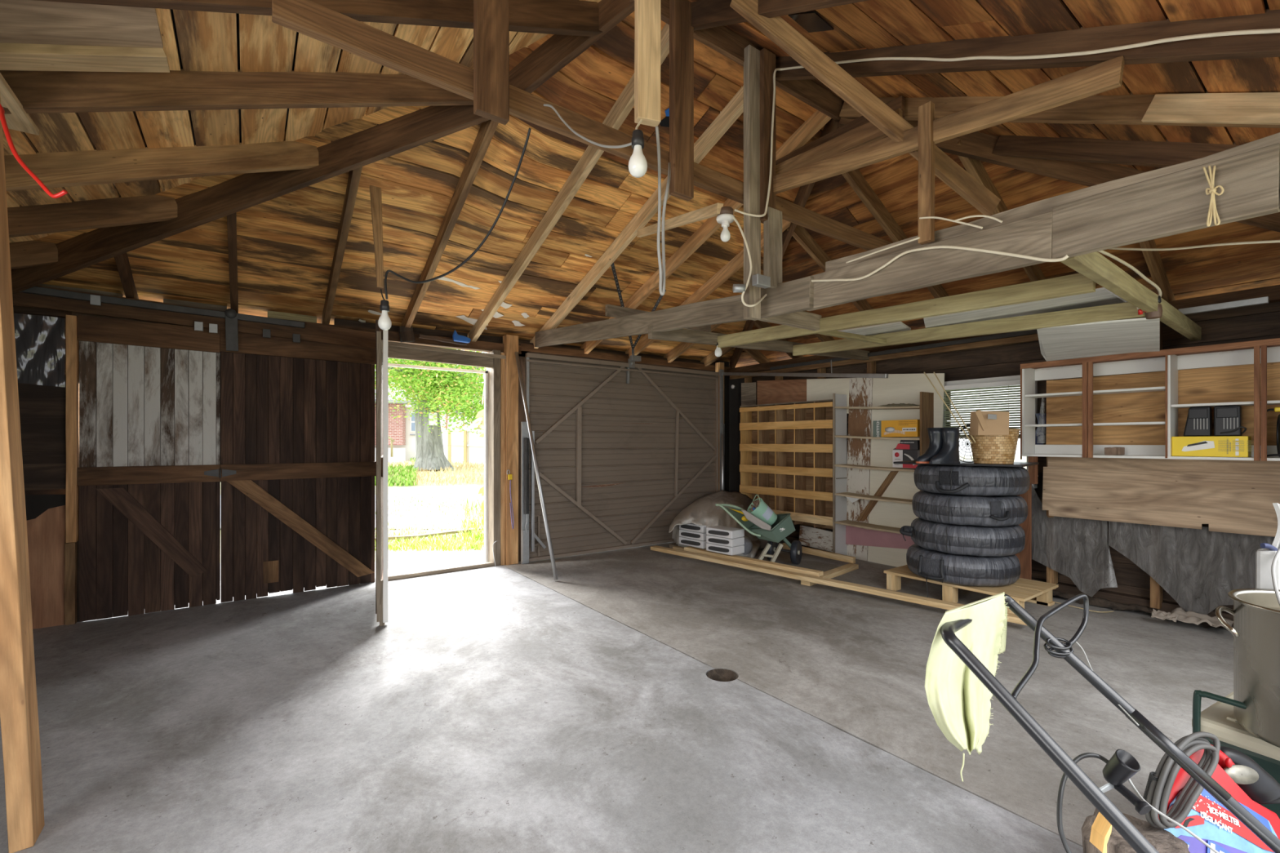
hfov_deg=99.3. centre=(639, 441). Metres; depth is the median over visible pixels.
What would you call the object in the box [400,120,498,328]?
rafter
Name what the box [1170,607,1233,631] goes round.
paper scrap
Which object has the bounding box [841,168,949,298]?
rafter
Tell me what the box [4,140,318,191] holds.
rafter
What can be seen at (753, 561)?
lumber
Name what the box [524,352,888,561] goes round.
door
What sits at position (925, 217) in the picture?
cable
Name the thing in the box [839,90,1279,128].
rafter
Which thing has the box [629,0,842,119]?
board
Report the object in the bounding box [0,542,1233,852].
floor
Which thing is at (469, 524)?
grass
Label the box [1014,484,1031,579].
leaning board
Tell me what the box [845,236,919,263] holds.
cable
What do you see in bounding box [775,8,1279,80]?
ceiling beam
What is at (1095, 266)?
joist
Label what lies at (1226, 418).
charger
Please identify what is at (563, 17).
rafter
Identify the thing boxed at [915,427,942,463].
rubber boot
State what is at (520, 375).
metal pole
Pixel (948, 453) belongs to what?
rubber boot
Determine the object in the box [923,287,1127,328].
sheet
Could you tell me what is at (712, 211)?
brace
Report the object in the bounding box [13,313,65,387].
plastic sheet
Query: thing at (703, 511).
heap
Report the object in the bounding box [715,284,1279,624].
wall
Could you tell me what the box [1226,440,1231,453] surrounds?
print
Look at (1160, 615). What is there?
paper scrap
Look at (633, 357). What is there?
strap hanger
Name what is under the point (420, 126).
rafter
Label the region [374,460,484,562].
ground
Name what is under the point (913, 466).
print
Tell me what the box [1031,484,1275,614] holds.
tarp
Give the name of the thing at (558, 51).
rafter
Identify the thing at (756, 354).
rafter
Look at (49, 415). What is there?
wall
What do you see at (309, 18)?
beam
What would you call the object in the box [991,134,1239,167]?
rafter
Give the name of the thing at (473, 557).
apron slab
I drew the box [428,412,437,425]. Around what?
paper sign
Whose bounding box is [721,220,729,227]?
socket
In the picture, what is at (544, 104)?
cable
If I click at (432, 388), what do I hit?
tree
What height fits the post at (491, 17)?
0.621 m
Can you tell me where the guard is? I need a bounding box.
[957,423,973,462]
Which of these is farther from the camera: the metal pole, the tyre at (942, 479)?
the metal pole
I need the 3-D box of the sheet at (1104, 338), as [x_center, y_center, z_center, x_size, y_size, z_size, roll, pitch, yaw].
[2.936,-0.655,3.533,0.633,0.122,1.070,0,0,44]
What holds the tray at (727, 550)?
on the lumber at (753, 561)
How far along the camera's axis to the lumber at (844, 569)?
4.96 m
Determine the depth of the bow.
1.65 m
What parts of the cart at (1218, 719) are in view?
handle, lid panel, lid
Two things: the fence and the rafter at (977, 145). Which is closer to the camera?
the rafter at (977, 145)
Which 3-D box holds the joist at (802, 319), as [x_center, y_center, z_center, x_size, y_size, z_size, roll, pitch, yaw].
[0.930,-0.785,3.420,0.630,0.104,0.047,0,0,-36]
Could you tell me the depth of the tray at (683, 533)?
5.80 m
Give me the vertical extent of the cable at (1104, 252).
0.188 m
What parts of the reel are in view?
handle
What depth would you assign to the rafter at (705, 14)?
2.45 m
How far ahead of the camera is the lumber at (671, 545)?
6.23 m
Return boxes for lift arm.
[520,422,546,564]
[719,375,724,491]
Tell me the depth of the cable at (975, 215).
2.16 m
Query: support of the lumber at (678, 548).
on the floor
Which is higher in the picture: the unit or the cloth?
the unit
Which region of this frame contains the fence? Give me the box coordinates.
[440,429,484,464]
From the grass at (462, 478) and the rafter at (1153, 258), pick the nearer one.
the rafter at (1153, 258)
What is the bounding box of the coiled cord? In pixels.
[1142,731,1220,829]
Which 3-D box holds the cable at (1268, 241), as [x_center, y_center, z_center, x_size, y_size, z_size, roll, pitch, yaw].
[2.383,-0.829,2.283,0.043,0.208,0.741,0,0,-28]
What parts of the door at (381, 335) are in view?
edge post, rail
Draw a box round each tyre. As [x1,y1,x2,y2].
[899,517,1025,556]
[906,543,1020,586]
[911,490,1027,526]
[913,464,1030,495]
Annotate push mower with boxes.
[940,593,1279,852]
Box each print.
[898,421,916,425]
[902,449,917,461]
[902,463,917,468]
[1217,441,1253,451]
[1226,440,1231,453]
[1235,439,1239,455]
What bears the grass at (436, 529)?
on the ground at (464, 489)
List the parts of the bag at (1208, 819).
label panel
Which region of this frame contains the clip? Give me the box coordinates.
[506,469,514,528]
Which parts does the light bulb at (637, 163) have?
glass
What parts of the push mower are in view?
bail lever, bracket plate, rubber stem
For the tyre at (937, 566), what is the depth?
4.00 m
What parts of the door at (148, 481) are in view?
rail, rail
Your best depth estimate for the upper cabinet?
3.74 m
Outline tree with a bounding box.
[374,347,486,470]
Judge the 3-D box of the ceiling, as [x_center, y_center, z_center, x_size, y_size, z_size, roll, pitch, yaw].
[0.080,-1.589,3.256,7.340,1.348,6.289,0,0,-36]
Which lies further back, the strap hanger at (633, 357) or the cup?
the strap hanger at (633, 357)
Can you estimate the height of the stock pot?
0.364 m
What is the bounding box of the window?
[942,375,1038,488]
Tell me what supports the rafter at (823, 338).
attached to the ceiling
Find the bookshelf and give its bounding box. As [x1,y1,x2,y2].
[832,391,933,559]
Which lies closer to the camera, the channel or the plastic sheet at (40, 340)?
the channel
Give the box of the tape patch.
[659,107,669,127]
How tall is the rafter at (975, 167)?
1.078 m
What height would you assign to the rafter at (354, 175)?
0.891 m
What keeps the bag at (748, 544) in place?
on the floor
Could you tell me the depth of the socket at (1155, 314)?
2.81 m
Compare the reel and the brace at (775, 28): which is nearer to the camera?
the brace at (775, 28)
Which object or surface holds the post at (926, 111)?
on the tie beam at (1171, 200)
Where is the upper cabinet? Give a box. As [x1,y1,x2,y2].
[1020,337,1279,461]
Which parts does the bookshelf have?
panel, panel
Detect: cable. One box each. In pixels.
[384,128,531,299]
[543,103,631,148]
[635,119,642,129]
[655,125,671,295]
[733,27,1279,217]
[733,217,1068,306]
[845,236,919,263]
[919,216,982,228]
[953,214,1002,222]
[1097,250,1161,297]
[1110,240,1279,250]
[1220,426,1246,434]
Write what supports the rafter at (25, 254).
attached to the ceiling
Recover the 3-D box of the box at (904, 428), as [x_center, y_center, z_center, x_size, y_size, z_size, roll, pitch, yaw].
[2.447,-0.124,5.167,0.125,0.167,0.436,0,0,-36]
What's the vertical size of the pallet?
0.152 m
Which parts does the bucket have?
handle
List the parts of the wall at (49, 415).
plywood panel, plate, door post, door post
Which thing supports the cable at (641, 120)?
hanging from the post at (647, 13)
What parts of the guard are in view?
plug cord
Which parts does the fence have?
post, rail, rail, post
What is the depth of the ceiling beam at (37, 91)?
2.31 m
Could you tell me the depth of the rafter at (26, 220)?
3.04 m
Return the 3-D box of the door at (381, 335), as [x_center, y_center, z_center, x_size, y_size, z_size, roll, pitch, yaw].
[-1.967,0.190,4.158,0.077,2.060,1.237,0,0,-25]
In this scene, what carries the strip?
on the floor
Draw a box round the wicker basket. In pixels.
[966,428,1021,463]
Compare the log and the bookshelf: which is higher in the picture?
the bookshelf
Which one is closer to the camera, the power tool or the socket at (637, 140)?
the power tool
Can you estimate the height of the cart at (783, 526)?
0.598 m
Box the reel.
[1266,407,1279,457]
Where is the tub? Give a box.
[748,513,795,542]
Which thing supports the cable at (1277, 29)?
attached to the post at (767, 59)
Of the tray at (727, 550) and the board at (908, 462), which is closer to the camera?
the board at (908, 462)
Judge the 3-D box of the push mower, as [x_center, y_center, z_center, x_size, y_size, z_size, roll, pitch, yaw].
[1.178,0.798,0.749,0.675,0.844,1.373,0,0,-36]
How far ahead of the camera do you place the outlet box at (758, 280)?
2.82 m
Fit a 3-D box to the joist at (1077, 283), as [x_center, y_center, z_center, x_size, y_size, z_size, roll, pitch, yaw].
[1.349,-0.760,3.394,0.045,0.148,2.334,0,0,-38]
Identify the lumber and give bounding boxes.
[650,545,1027,626]
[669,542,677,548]
[672,546,704,555]
[684,546,823,577]
[782,542,855,563]
[800,563,858,586]
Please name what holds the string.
on the floor
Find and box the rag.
[877,403,919,406]
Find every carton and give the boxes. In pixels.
[892,440,919,468]
[1171,435,1253,457]
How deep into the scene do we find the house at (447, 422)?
30.00 m
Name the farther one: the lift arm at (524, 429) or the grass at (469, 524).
the grass at (469, 524)
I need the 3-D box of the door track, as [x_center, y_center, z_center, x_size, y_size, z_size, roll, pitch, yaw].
[-3.369,-0.893,3.858,1.695,0.210,0.039,0,0,-36]
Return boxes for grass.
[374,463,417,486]
[374,494,483,536]
[374,530,484,551]
[387,460,484,485]
[454,495,484,544]
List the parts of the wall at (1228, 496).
plate, sill plate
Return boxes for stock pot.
[1214,588,1279,747]
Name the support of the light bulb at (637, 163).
hanging from the cable at (641, 120)
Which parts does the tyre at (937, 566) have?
handle, handle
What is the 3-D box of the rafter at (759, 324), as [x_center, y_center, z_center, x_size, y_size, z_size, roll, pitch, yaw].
[1.646,-1.149,6.303,1.036,0.589,0.047,0,0,-36]
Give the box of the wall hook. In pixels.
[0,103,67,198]
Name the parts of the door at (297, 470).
rail, rail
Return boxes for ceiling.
[2,0,1279,367]
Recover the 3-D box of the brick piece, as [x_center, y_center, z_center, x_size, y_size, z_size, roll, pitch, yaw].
[3.369,0.069,3.862,0.077,0.064,0.093,0,0,-25]
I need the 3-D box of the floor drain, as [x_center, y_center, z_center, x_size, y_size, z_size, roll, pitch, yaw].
[0.430,1.272,2.850,0.162,0.098,0.162,0,0,-36]
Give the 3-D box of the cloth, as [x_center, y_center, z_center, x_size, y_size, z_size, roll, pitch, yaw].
[0.777,0.541,1.282,0.482,0.384,0.099,0,0,-44]
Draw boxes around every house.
[374,360,445,462]
[445,369,484,430]
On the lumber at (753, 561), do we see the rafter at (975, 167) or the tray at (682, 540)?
the tray at (682, 540)
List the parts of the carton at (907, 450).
sloped lid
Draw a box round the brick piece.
[1104,447,1124,455]
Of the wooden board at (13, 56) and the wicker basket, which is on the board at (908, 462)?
the wicker basket
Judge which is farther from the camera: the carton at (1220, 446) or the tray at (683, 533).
the tray at (683, 533)
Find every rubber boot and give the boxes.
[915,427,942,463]
[928,427,959,463]
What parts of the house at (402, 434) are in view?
porch railing, pane, pane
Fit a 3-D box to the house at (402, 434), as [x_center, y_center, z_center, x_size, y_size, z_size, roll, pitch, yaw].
[-11.822,-1.664,25.432,4.872,5.823,2.936,0,0,0]
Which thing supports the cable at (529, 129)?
hanging from the beam at (309, 18)
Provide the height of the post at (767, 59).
0.930 m
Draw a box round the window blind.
[943,379,1020,439]
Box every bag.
[742,536,752,555]
[1158,749,1279,852]
[1255,502,1279,605]
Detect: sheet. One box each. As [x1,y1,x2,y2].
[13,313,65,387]
[787,11,833,32]
[838,321,911,335]
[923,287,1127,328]
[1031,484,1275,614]
[1036,317,1159,361]
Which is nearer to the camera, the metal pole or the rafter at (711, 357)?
the metal pole
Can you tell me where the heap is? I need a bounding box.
[668,490,767,557]
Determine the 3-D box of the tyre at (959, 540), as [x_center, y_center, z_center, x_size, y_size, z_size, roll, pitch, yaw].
[2.566,0.734,4.299,0.787,0.222,0.775,0,0,-36]
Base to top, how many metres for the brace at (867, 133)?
0.098 m
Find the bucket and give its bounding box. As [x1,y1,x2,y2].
[746,494,777,525]
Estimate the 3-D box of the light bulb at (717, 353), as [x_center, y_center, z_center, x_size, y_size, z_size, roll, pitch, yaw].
[0.620,-0.728,4.306,0.060,0.112,0.060,0,0,-36]
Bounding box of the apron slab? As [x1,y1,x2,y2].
[374,549,484,577]
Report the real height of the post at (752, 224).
1.470 m
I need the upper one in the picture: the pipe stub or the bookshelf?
the pipe stub
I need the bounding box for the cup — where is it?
[1102,749,1140,786]
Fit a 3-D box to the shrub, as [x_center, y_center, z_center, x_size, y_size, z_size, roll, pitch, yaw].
[-2.027,-0.065,7.207,0.400,2.491,0.700,0,0,-23]
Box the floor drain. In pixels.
[706,668,737,681]
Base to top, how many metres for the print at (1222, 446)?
0.066 m
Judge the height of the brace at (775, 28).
0.908 m
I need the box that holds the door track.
[19,286,305,342]
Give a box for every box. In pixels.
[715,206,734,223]
[751,273,770,288]
[872,419,919,437]
[969,409,1008,435]
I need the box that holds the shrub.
[470,367,486,526]
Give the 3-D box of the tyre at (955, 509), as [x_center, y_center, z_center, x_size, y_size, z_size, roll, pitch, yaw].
[2.575,0.512,4.286,0.786,0.222,0.779,0,0,-36]
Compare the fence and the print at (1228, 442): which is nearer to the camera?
the print at (1228, 442)
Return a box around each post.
[0,94,44,852]
[473,0,509,124]
[634,0,661,126]
[669,0,693,200]
[743,44,760,320]
[760,48,776,223]
[763,206,782,288]
[917,101,934,244]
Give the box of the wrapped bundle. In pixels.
[1035,413,1046,444]
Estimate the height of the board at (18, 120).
0.024 m
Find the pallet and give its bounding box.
[883,564,1058,613]
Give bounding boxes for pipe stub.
[732,284,745,292]
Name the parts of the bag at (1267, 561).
cord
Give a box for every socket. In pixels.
[380,299,389,311]
[631,128,644,149]
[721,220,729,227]
[1144,295,1162,319]
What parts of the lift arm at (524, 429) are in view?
foot plate, arm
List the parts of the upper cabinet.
panel, rail, rail, rail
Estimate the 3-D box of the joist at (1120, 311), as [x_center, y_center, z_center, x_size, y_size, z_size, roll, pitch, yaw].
[2.072,-0.771,3.915,0.046,0.171,2.333,0,0,-37]
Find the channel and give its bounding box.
[1177,296,1268,314]
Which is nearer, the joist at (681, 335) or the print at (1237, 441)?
the print at (1237, 441)
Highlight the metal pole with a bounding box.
[515,351,558,580]
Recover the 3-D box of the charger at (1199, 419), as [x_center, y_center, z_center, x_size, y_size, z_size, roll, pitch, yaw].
[3.598,-0.129,3.512,0.076,0.190,0.124,0,0,-36]
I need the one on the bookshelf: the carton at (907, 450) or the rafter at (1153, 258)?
the carton at (907, 450)
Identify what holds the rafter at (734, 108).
attached to the ceiling
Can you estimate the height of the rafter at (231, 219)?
0.661 m
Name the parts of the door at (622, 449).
door rail, rail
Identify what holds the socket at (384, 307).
attached to the light bulb at (384, 322)
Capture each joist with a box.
[648,325,869,359]
[717,273,1095,347]
[759,311,821,330]
[792,302,1145,355]
[817,330,886,344]
[1060,251,1201,341]
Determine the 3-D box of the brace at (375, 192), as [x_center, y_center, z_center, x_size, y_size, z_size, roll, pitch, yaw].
[-1.350,-1.064,2.815,0.058,0.587,0.224,0,0,-36]
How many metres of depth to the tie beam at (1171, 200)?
2.06 m
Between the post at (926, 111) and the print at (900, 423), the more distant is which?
the print at (900, 423)
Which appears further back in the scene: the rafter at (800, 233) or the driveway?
the driveway
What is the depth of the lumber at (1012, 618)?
4.45 m
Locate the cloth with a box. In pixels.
[924,591,1009,782]
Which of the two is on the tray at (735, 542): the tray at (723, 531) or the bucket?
the tray at (723, 531)
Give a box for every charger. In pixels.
[1183,406,1212,436]
[1213,405,1242,436]
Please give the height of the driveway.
0.140 m
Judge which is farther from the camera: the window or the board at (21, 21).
the window
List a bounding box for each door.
[77,315,220,622]
[218,329,375,603]
[375,315,388,626]
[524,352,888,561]
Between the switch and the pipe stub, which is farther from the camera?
the pipe stub
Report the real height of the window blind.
0.483 m
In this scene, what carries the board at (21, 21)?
attached to the ceiling
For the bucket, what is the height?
0.327 m
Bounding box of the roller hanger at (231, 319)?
[224,308,238,351]
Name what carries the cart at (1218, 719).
on the floor
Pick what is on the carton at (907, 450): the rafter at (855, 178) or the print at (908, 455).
the print at (908, 455)
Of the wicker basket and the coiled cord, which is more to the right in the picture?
the coiled cord
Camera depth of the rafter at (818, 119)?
4.45 m
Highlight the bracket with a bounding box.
[1027,456,1037,484]
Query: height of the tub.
0.268 m
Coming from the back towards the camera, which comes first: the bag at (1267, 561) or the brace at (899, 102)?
the brace at (899, 102)
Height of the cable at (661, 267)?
0.800 m
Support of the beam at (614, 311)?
attached to the tie beam at (1171, 200)
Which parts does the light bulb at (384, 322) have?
glass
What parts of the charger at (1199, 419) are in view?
plate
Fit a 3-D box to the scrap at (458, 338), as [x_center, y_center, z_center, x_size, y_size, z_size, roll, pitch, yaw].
[-1.654,-0.976,5.052,0.161,0.105,0.050,0,0,-36]
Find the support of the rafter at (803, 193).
attached to the ceiling
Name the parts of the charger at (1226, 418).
plate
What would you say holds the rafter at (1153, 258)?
attached to the ceiling
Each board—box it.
[0,0,163,48]
[0,42,169,72]
[0,72,39,135]
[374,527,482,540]
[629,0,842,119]
[893,460,1039,466]
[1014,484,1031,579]
[1141,92,1279,124]
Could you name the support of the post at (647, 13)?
hanging from the ceiling
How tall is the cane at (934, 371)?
0.546 m
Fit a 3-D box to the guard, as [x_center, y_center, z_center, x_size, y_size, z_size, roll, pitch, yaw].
[2.493,0.012,4.102,0.235,0.295,0.218,0,0,-36]
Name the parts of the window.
pane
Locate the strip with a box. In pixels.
[1052,590,1233,627]
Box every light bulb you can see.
[377,299,391,330]
[628,128,647,177]
[714,342,722,356]
[720,220,730,241]
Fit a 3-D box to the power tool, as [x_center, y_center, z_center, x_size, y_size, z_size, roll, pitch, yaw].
[1.475,0.823,1.347,0.204,0.174,0.102,0,0,1]
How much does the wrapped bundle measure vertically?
0.406 m
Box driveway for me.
[374,494,484,528]
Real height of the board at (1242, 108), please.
0.548 m
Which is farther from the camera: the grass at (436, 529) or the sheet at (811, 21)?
the grass at (436, 529)
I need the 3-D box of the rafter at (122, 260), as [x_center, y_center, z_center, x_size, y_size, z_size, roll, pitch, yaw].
[-3.495,-1.091,3.717,0.048,0.443,0.920,0,0,-36]
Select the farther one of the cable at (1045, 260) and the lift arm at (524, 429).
the lift arm at (524, 429)
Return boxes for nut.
[1137,309,1143,315]
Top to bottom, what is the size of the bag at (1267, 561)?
0.293 m
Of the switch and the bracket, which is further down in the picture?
the switch
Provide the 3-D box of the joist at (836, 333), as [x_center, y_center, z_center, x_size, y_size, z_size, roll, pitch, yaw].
[1.545,-0.757,3.926,0.900,0.045,0.043,0,0,-36]
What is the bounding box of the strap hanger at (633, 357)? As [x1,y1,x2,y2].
[609,258,666,361]
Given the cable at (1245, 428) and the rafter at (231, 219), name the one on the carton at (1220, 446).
the cable at (1245, 428)
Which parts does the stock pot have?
handle, lid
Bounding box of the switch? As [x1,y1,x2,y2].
[1225,757,1232,768]
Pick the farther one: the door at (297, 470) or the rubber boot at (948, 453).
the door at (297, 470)
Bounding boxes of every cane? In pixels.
[923,371,972,443]
[933,371,975,442]
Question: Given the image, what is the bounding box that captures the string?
[1035,597,1113,613]
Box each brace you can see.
[369,185,383,288]
[636,202,723,237]
[729,0,1000,215]
[773,55,1124,193]
[775,95,905,164]
[775,107,902,174]
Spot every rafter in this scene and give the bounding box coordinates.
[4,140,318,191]
[7,194,177,237]
[8,240,57,269]
[10,105,489,293]
[35,0,603,36]
[114,252,138,298]
[226,213,238,313]
[320,166,362,324]
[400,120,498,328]
[461,22,669,351]
[509,0,634,93]
[529,85,743,348]
[580,110,831,354]
[625,218,791,355]
[663,287,761,362]
[691,0,868,30]
[700,346,734,366]
[729,118,839,368]
[742,348,770,363]
[750,320,804,358]
[786,224,885,325]
[804,310,835,342]
[837,116,1279,231]
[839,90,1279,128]
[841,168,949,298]
[956,138,1046,281]
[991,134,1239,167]
[1126,176,1175,302]
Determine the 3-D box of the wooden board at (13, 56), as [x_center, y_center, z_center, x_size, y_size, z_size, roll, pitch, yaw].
[-2.334,-1.265,1.769,1.215,0.494,0.112,0,0,-36]
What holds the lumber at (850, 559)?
on the lumber at (844, 569)
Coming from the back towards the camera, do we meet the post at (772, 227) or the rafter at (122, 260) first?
the rafter at (122, 260)
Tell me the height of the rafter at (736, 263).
1.035 m
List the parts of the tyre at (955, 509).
seam cord, handle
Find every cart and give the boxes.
[715,503,801,564]
[1191,690,1279,818]
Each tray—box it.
[679,523,706,533]
[679,528,706,541]
[679,536,706,548]
[706,525,744,538]
[706,534,744,546]
[706,542,744,555]
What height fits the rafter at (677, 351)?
0.748 m
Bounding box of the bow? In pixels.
[1202,165,1223,226]
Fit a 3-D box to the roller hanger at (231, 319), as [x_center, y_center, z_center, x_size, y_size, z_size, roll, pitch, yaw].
[-3.047,-0.836,4.062,0.083,0.314,0.028,0,0,-36]
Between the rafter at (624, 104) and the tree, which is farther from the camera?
the tree
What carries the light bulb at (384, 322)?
hanging from the cable
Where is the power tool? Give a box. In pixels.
[1210,744,1279,804]
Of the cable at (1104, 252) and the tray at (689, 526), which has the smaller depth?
the cable at (1104, 252)
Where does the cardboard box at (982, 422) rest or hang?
in the wicker basket
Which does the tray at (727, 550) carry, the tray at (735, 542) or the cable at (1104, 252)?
the tray at (735, 542)
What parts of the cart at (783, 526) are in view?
handle panel, handle frame, yellow knob, arm, leg frame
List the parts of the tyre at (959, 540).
handle, strap knob, seam cord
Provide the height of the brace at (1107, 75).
0.244 m
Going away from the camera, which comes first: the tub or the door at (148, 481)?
the door at (148, 481)
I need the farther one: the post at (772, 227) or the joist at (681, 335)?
the joist at (681, 335)
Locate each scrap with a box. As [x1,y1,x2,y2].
[453,329,471,342]
[1151,608,1177,622]
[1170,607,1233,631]
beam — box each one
[0,68,473,114]
[271,0,892,250]
[534,132,1279,347]
[604,304,711,332]
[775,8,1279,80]
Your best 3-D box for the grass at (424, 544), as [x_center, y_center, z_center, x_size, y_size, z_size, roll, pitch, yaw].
[-2.497,1.189,6.605,1.824,0.102,0.993,0,0,0]
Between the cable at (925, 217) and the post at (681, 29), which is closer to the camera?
the cable at (925, 217)
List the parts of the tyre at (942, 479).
seam cord, handle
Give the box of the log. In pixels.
[1081,808,1190,852]
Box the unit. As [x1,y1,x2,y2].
[739,399,832,528]
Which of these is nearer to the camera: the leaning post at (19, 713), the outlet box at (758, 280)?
the leaning post at (19, 713)
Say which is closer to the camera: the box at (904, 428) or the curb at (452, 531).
the box at (904, 428)
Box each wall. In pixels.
[12,284,730,629]
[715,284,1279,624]
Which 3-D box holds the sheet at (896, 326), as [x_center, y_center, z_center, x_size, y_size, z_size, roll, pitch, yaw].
[1.821,-0.846,4.187,0.499,0.012,0.447,0,0,44]
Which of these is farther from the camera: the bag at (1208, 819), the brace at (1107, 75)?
the brace at (1107, 75)
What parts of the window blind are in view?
cord, cord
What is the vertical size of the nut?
0.030 m

